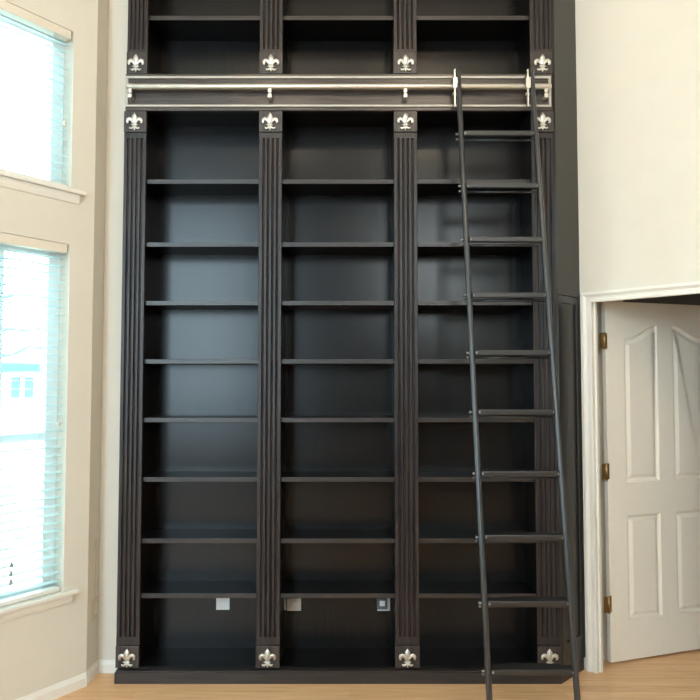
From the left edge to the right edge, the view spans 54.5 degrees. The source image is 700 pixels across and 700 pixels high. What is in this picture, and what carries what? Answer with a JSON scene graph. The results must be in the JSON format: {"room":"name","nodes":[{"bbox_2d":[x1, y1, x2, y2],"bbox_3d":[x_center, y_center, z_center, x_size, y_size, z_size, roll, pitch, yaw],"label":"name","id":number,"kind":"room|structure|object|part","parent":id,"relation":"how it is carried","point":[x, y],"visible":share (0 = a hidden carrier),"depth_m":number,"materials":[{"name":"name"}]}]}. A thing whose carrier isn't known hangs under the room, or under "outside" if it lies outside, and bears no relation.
{"room":"library","nodes":[
{"label":"library","id":0,"kind":"room"},
{"bbox_2d":[0,0,97,699],"bbox_3d":[-2.762,-0.825,1.869,0.140,5.000,4.550,-2,-3,35],"label":"wall","id":1,"kind":"structure","parent":0,"point":[46,648],"depth_m":3.55,"materials":[{"name":"beige paint"}]},
{"bbox_2d":[0,244,78,622],"bbox_3d":[-1.785,0.358,3.140,0.162,1.856,1.116,-2,-3,36],"label":"window","id":2,"kind":"structure","parent":1,"relation":"in","point":[52,600],"depth_m":3.51,"materials":[{"name":"white wood"}]},
{"bbox_2d":[0,232,66,606],"bbox_3d":[-1.767,0.321,3.129,0.068,1.782,0.956,-2,-3,35],"label":"window blind","id":3,"kind":"object","parent":2,"relation":"attached to","point":[6,239],"visible":1,"depth_m":3.38,"materials":[{"name":"white plastic"}]},
{"bbox_3d":[-1.774,1.201,3.092,0.048,0.021,0.952,-2,-3,35],"label":"rail","id":4,"kind":"part","parent":3,"relation":"part of","materials":[{"name":"white paint"}]},
{"bbox_3d":[-1.554,0.346,3.440,0.053,1.726,0.002,-2,-3,35],"label":"ladder cord","id":5,"kind":"part","parent":3,"relation":"part of","materials":[{"name":"white fabric"}]},
{"bbox_3d":[-1.490,-0.066,3.496,0.017,0.916,0.017,-1,-3,13],"label":"pull cord","id":6,"kind":"part","parent":3,"relation":"part of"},
{"bbox_3d":[-1.769,1.225,3.088,0.121,0.021,1.116,-2,-3,35],"label":"sill","id":7,"kind":"part","parent":2,"relation":"part of","materials":[{"name":"white paint"}]},
{"bbox_2d":[0,14,85,204],"bbox_3d":[-1.785,-1.247,3.214,0.161,0.920,1.116,-2,-3,35],"label":"window","id":8,"kind":"structure","parent":1,"relation":"in","point":[8,180],"depth_m":3.58,"materials":[{"name":"white wood"}]},
{"bbox_3d":[-1.835,-1.263,3.250,0.040,0.884,0.980,-2,-3,35],"label":"frame","id":9,"kind":"part","parent":8,"relation":"part of","materials":[{"name":"white plastic"}]},
{"bbox_2d":[0,0,70,186],"bbox_3d":[-1.772,-1.283,3.207,0.065,0.846,0.956,-2,-3,36],"label":"window blind","id":10,"kind":"object","parent":8,"relation":"attached to","point":[7,9],"visible":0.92,"depth_m":3.45,"materials":[{"name":"white plastic"}]},
{"bbox_3d":[-1.774,-0.871,3.188,0.048,0.021,0.952,-2,-3,35],"label":"rail","id":11,"kind":"part","parent":10,"relation":"part of","materials":[{"name":"white paint"}]},
{"bbox_3d":[-1.554,-1.258,3.514,0.053,0.790,0.002,-2,-3,35],"label":"ladder cord","id":12,"kind":"part","parent":10,"relation":"part of","materials":[{"name":"white plastic"}]},
{"bbox_3d":[-1.490,-1.414,3.559,0.017,0.494,0.017,-1,-3,13],"label":"pull cord","id":13,"kind":"part","parent":10,"relation":"part of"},
{"bbox_3d":[-1.769,-0.847,3.184,0.121,0.021,1.116,-2,-3,35],"label":"sill","id":14,"kind":"part","parent":8,"relation":"part of","materials":[{"name":"white paint"}]},
{"bbox_2d":[15,672,86,699],"bbox_3d":[-2.701,1.637,1.709,0.013,0.068,4.546,-2,-3,35],"label":"baseboard","id":15,"kind":"structure","parent":1,"relation":"attached to","point":[60,689],"depth_m":3.43,"materials":[{"name":"white paint"}]},
{"bbox_2d":[86,0,107,670],"bbox_3d":[-1.455,-0.733,3.848,0.140,5.000,0.340,0,-3,0],"label":"wall","id":16,"kind":"structure","parent":0,"point":[102,34],"depth_m":3.74,"materials":[{"name":"beige paint"}]},
{"bbox_2d":[86,660,98,684],"bbox_3d":[-1.379,1.726,3.643,0.013,0.068,0.162,0,-3,0],"label":"baseboard","id":17,"kind":"structure","parent":16,"relation":"attached to","point":[92,672],"depth_m":3.63,"materials":[{"name":"white paint"}]},
{"bbox_2d":[92,596,97,620],"bbox_3d":[-1.379,1.400,3.688,0.011,0.112,0.074,0,-3,0],"label":"wall plate","id":18,"kind":"object","parent":16,"relation":"attached to","point":[95,600],"visible":1,"depth_m":3.68,"materials":[{"name":"beige plastic"}]},
{"bbox_2d":[94,538,96,597],"bbox_3d":[-1.382,1.183,3.692,0.006,0.322,0.010,0,-3,0],"label":"cable cover","id":19,"kind":"object","parent":16,"relation":"attached to","point":[95,538],"visible":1,"depth_m":3.69,"materials":[{"name":"beige plastic"}]},
{"bbox_2d":[97,0,127,659],"bbox_3d":[-1.309,-0.730,3.920,0.150,5.000,0.164,0,-3,0],"label":"wall pier","id":20,"kind":"object","parent":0,"point":[117,9],"visible":0.44,"depth_m":3.81,"materials":[{"name":"beige paint"}]},
{"bbox_2d":[98,660,116,672],"bbox_3d":[-1.315,1.730,3.717,0.140,0.068,0.013,0,-3,0],"label":"baseboard","id":21,"kind":"structure","parent":20,"relation":"attached to","point":[105,666],"depth_m":3.71,"materials":[{"name":"white paint"}]},
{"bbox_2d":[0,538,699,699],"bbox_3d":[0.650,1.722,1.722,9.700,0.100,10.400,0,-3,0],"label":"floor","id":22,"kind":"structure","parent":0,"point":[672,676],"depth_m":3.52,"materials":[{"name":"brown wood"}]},
{"bbox_2d":[114,0,585,683],"bbox_3d":[0.032,-0.270,3.800,2.554,4.070,0.342,0,-3,0],"label":"bookcase","id":23,"kind":"object","parent":22,"relation":"on","point":[296,404],"visible":0.97,"depth_m":3.87,"materials":[{"name":"brown wood"}]},
{"bbox_3d":[-0.809,1.323,3.765,0.624,0.023,0.234,0,-3,0],"label":"shelf","id":24,"kind":"part","parent":23,"relation":"part of","materials":[{"name":"brown wood"}]},
{"bbox_3d":[-0.809,1.033,3.779,0.624,0.023,0.234,0,-3,0],"label":"shelf","id":25,"kind":"part","parent":23,"relation":"part of","materials":[{"name":"brown wood"}]},
{"bbox_3d":[-0.809,0.705,3.794,0.624,0.023,0.234,0,-3,0],"label":"shelf","id":26,"kind":"part","parent":23,"relation":"part of","materials":[{"name":"brown wood"}]},
{"bbox_3d":[-0.809,0.386,3.808,0.624,0.023,0.234,0,-3,0],"label":"shelf","id":27,"kind":"part","parent":23,"relation":"part of","materials":[{"name":"brown wood"}]},
{"bbox_3d":[-0.809,-0.251,3.838,0.624,0.023,0.234,0,-3,0],"label":"shelf","id":28,"kind":"part","parent":23,"relation":"part of","materials":[{"name":"brown wood"}]},
{"bbox_3d":[-0.809,-0.574,3.853,0.624,0.023,0.234,0,-3,0],"label":"shelf","id":29,"kind":"part","parent":23,"relation":"part of","materials":[{"name":"brown wood"}]},
{"bbox_3d":[-0.809,-0.923,3.869,0.624,0.023,0.234,0,-3,0],"label":"shelf","id":30,"kind":"part","parent":23,"relation":"part of","materials":[{"name":"brown wood"}]},
{"bbox_3d":[-0.809,-1.847,3.912,0.624,0.023,0.234,0,-3,0],"label":"shelf","id":31,"kind":"part","parent":23,"relation":"part of","materials":[{"name":"brown wood"}]},
{"bbox_3d":[-0.809,0.068,3.823,0.624,0.023,0.234,0,-3,0],"label":"shelf","id":32,"kind":"part","parent":23,"relation":"part of","materials":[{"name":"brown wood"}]},
{"bbox_3d":[-0.809,-0.270,3.964,0.686,3.954,0.015,0,-3,0],"label":"panel","id":33,"kind":"part","parent":23,"relation":"part of","materials":[{"name":"brown wood"}]},
{"bbox_2d":[216,598,229,609],"bbox_3d":[-0.724,1.445,3.873,0.076,0.068,0.010,0,-3,0],"label":"wall outlet","id":34,"kind":"object","parent":23,"relation":"attached to","point":[221,603],"visible":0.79,"depth_m":3.87,"materials":[{"name":"white plastic"}]},
{"bbox_2d":[219,600,225,607],"bbox_3d":[-0.724,1.444,3.870,0.040,0.044,0.004,0,-3,0],"label":"socket","id":35,"kind":"object","parent":34,"relation":"attached to","point":[222,603],"depth_m":3.87,"materials":[{"name":"white plastic"}]},
{"bbox_2d":[287,598,300,610],"bbox_3d":[-0.319,1.450,3.873,0.080,0.070,0.010,0,-3,0],"label":"wall outlet","id":36,"kind":"object","parent":23,"relation":"attached to","point":[293,604],"visible":1,"depth_m":3.87,"materials":[{"name":"beige plastic"}]},
{"bbox_2d":[290,601,296,608],"bbox_3d":[-0.319,1.450,3.869,0.040,0.044,0.004,0,-3,0],"label":"socket","id":37,"kind":"object","parent":36,"relation":"attached to","point":[293,604],"depth_m":3.87,"materials":[{"name":"beige plastic"}]},
{"bbox_3d":[-0.066,1.323,3.765,0.619,0.023,0.234,0,-3,0],"label":"shelf","id":38,"kind":"part","parent":23,"relation":"part of","materials":[{"name":"brown wood"}]},
{"bbox_3d":[-0.066,-1.847,3.912,0.619,0.023,0.234,0,-3,0],"label":"shelf","id":39,"kind":"part","parent":23,"relation":"part of","materials":[{"name":"brown wood"}]},
{"bbox_3d":[-0.066,-0.923,3.869,0.619,0.023,0.234,0,-3,0],"label":"shelf","id":40,"kind":"part","parent":23,"relation":"part of","materials":[{"name":"brown wood"}]},
{"bbox_3d":[-0.066,-0.574,3.853,0.619,0.023,0.234,0,-3,0],"label":"shelf","id":41,"kind":"part","parent":23,"relation":"part of","materials":[{"name":"brown wood"}]},
{"bbox_3d":[-0.066,-0.251,3.838,0.619,0.023,0.234,0,-3,0],"label":"shelf","id":42,"kind":"part","parent":23,"relation":"part of","materials":[{"name":"brown wood"}]},
{"bbox_3d":[-0.066,0.386,3.808,0.619,0.023,0.234,0,-3,0],"label":"shelf","id":43,"kind":"part","parent":23,"relation":"part of","materials":[{"name":"brown wood"}]},
{"bbox_3d":[-0.066,0.705,3.794,0.619,0.023,0.234,0,-3,0],"label":"shelf","id":44,"kind":"part","parent":23,"relation":"part of","materials":[{"name":"brown wood"}]},
{"bbox_3d":[-0.066,1.033,3.779,0.619,0.023,0.234,0,-3,0],"label":"shelf","id":45,"kind":"part","parent":23,"relation":"part of","materials":[{"name":"brown wood"}]},
{"bbox_3d":[-0.064,-1.419,3.734,2.336,0.171,0.009,0,-3,0],"label":"frame moulding","id":46,"kind":"part","parent":23,"relation":"part of","materials":[{"name":"black wood"}]},
{"bbox_3d":[-0.066,0.068,3.823,0.619,0.023,0.234,0,-3,0],"label":"shelf","id":47,"kind":"part","parent":23,"relation":"part of","materials":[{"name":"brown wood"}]},
{"bbox_3d":[-0.066,-0.270,3.964,0.680,3.954,0.015,0,-3,0],"label":"panel","id":48,"kind":"part","parent":23,"relation":"part of","materials":[{"name":"brown wood"}]},
{"bbox_3d":[-0.060,-1.433,3.698,2.308,0.031,0.031,0,-3,0],"label":"ladder rail","id":49,"kind":"part","parent":23,"relation":"part of","materials":[{"name":"silver metal"}]},
{"bbox_2d":[377,598,386,609],"bbox_3d":[0.181,1.438,3.855,0.058,0.060,0.030,0,-3,0],"label":"plug adapter","id":50,"kind":"object","parent":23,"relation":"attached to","point":[381,602],"visible":0.92,"depth_m":3.84,"materials":[{"name":"grey plastic"}]},
{"bbox_2d":[377,598,389,610],"bbox_3d":[0.192,1.449,3.874,0.073,0.071,0.008,0,-3,0],"label":"wall outlet","id":51,"kind":"object","parent":23,"relation":"attached to","point":[388,599],"visible":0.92,"depth_m":3.87,"materials":[{"name":"white plastic"}]},
{"bbox_3d":[0.681,0.386,3.808,0.632,0.023,0.234,0,-3,0],"label":"shelf","id":52,"kind":"part","parent":23,"relation":"part of","materials":[{"name":"brown wood"}]},
{"bbox_3d":[0.681,0.705,3.794,0.632,0.023,0.234,0,-3,0],"label":"shelf","id":53,"kind":"part","parent":23,"relation":"part of","materials":[{"name":"brown wood"}]},
{"bbox_3d":[0.681,0.068,3.823,0.632,0.023,0.234,0,-3,0],"label":"shelf","id":54,"kind":"part","parent":23,"relation":"part of","materials":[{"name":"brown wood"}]},
{"bbox_3d":[0.681,-0.270,3.964,0.693,3.954,0.015,0,-3,0],"label":"panel","id":55,"kind":"part","parent":23,"relation":"part of","materials":[{"name":"brown wood"}]},
{"bbox_3d":[0.681,-0.923,3.869,0.632,0.023,0.234,0,-3,0],"label":"shelf","id":56,"kind":"part","parent":23,"relation":"part of","materials":[{"name":"brown wood"}]},
{"bbox_3d":[0.681,-1.847,3.912,0.632,0.023,0.234,0,-3,0],"label":"shelf","id":57,"kind":"part","parent":23,"relation":"part of","materials":[{"name":"brown wood"}]},
{"bbox_3d":[0.681,1.033,3.779,0.632,0.023,0.234,0,-3,0],"label":"shelf","id":58,"kind":"part","parent":23,"relation":"part of","materials":[{"name":"brown wood"}]},
{"bbox_3d":[0.681,-0.574,3.853,0.632,0.023,0.234,0,-3,0],"label":"shelf","id":59,"kind":"part","parent":23,"relation":"part of","materials":[{"name":"brown wood"}]},
{"bbox_3d":[0.681,-0.251,3.838,0.632,0.023,0.234,0,-3,0],"label":"shelf","id":60,"kind":"part","parent":23,"relation":"part of","materials":[{"name":"brown wood"}]},
{"bbox_3d":[0.681,1.323,3.765,0.632,0.023,0.234,0,-3,0],"label":"shelf","id":61,"kind":"part","parent":23,"relation":"part of","materials":[{"name":"brown wood"}]},
{"bbox_3d":[1.211,-0.279,3.773,0.020,3.954,0.258,-3,-4,45],"label":"panel","id":62,"kind":"part","parent":23,"relation":"part of","materials":[{"name":"brown wood"}]},
{"bbox_3d":[1.212,0.700,3.727,0.010,1.994,0.254,-3,-4,45],"label":"panel frame","id":63,"kind":"part","parent":23,"relation":"part of","materials":[{"name":"brown wood"}]},
{"bbox_2d":[452,67,580,699],"bbox_3d":[0.802,0.102,3.371,0.498,3.289,0.566,0,-3,0],"label":"library ladder","id":64,"kind":"object","parent":22,"relation":"on","point":[510,669],"visible":1,"depth_m":3.33,"materials":[{"name":"metal"}]},
{"bbox_3d":[0.608,0.080,3.368,0.029,3.246,0.506,0,-3,-6],"label":"rail","id":65,"kind":"part","parent":64,"relation":"part of","materials":[{"name":"metal"}]},
{"bbox_3d":[0.787,-1.120,3.632,0.377,0.013,0.012,0,-3,0],"label":"rod","id":66,"kind":"part","parent":64,"relation":"part of","materials":[{"name":"metal"}]},
{"bbox_3d":[0.792,-0.831,3.575,0.377,0.013,0.012,0,-3,0],"label":"rod","id":67,"kind":"part","parent":64,"relation":"part of","materials":[{"name":"metal"}]},
{"bbox_3d":[0.796,-0.541,3.519,0.377,0.013,0.012,0,-3,0],"label":"rod","id":68,"kind":"part","parent":64,"relation":"part of","materials":[{"name":"metal"}]},
{"bbox_3d":[0.801,-0.251,3.462,0.377,0.013,0.012,0,-3,0],"label":"rod","id":69,"kind":"part","parent":64,"relation":"part of","materials":[{"name":"metal"}]},
{"bbox_3d":[0.805,0.038,3.406,0.378,0.013,0.012,0,-3,0],"label":"rod","id":70,"kind":"part","parent":64,"relation":"part of","materials":[{"name":"metal"}]},
{"bbox_3d":[0.810,0.328,3.349,0.378,0.013,0.012,0,-3,0],"label":"rod","id":71,"kind":"part","parent":64,"relation":"part of","materials":[{"name":"metal"}]},
{"bbox_3d":[0.814,0.618,3.293,0.378,0.013,0.012,0,-3,0],"label":"rod","id":72,"kind":"part","parent":64,"relation":"part of","materials":[{"name":"metal"}]},
{"bbox_3d":[0.819,0.908,3.237,0.378,0.013,0.012,0,-3,0],"label":"rod","id":73,"kind":"part","parent":64,"relation":"part of","materials":[{"name":"metal"}]},
{"bbox_3d":[1.005,0.080,3.368,0.029,3.246,0.506,0,-3,-6],"label":"rail","id":74,"kind":"part","parent":64,"relation":"part of","materials":[{"name":"metal"}]},
{"bbox_2d":[597,300,622,659],"bbox_3d":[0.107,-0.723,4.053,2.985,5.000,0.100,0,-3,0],"label":"door jamb","id":75,"kind":"structure","parent":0,"point":[599,306],"depth_m":3.93,"materials":[{"name":"beige paint"}]},
{"bbox_2d":[600,301,699,662],"bbox_3d":[1.851,0.743,3.982,0.890,2.040,0.149,1,-3,-22],"label":"door","id":76,"kind":"structure","parent":75,"relation":"in","point":[651,351],"depth_m":3.97,"materials":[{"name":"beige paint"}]},
{"bbox_2d":[575,0,699,668],"bbox_3d":[2.009,-0.263,3.194,2.290,6.000,0.060,-3,-4,45],"label":"wall","id":77,"kind":"structure","parent":0,"point":[638,61],"depth_m":3.65,"materials":[{"name":"beige paint"}]},
{"bbox_2d":[580,281,699,673],"bbox_3d":[1.677,0.706,3.467,0.994,2.091,0.084,-3,-4,45],"label":"door frame","id":78,"kind":"structure","parent":77,"relation":"attached to","point":[590,441],"depth_m":3.76,"materials":[{"name":"white paint"}]},
{"bbox_2d":[623,294,699,304],"bbox_3d":[3.100,0.583,6.330,4.400,2.600,0.100,0,-3,0],"label":"wall","id":79,"kind":"structure","parent":0,"point":[691,299],"depth_m":6.33,"materials":[{"name":"black paint"}]},
{"label":"outside","id":80,"kind":"structure","parent":0,"visible":0},
{"bbox_2d":[0,424,40,537],"bbox_3d":[-30.800,2.482,14.901,58.400,0.100,90.000,0,-3,0],"label":"ground","id":81,"kind":"structure","parent":80,"point":[27,427],"depth_m":11.84,"materials":[{"name":"white"}]},
{"bbox_2d":[0,346,42,423],"bbox_3d":[-18.550,1.496,30.914,12.100,3.350,7.300,0,-3,0],"label":"house","id":82,"kind":"structure","parent":81,"relation":"on","point":[5,349],"depth_m":27.93,"materials":[{"name":"white"}]},
{"bbox_2d":[2,293,42,356],"bbox_3d":[-10.151,0.068,19.518,3.310,5.156,0.240,0,-3,0],"label":"bare tree","id":83,"kind":"object","parent":81,"relation":"on","point":[5,296],"visible":0.49,"depth_m":19.52,"materials":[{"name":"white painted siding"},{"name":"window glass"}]}
]}

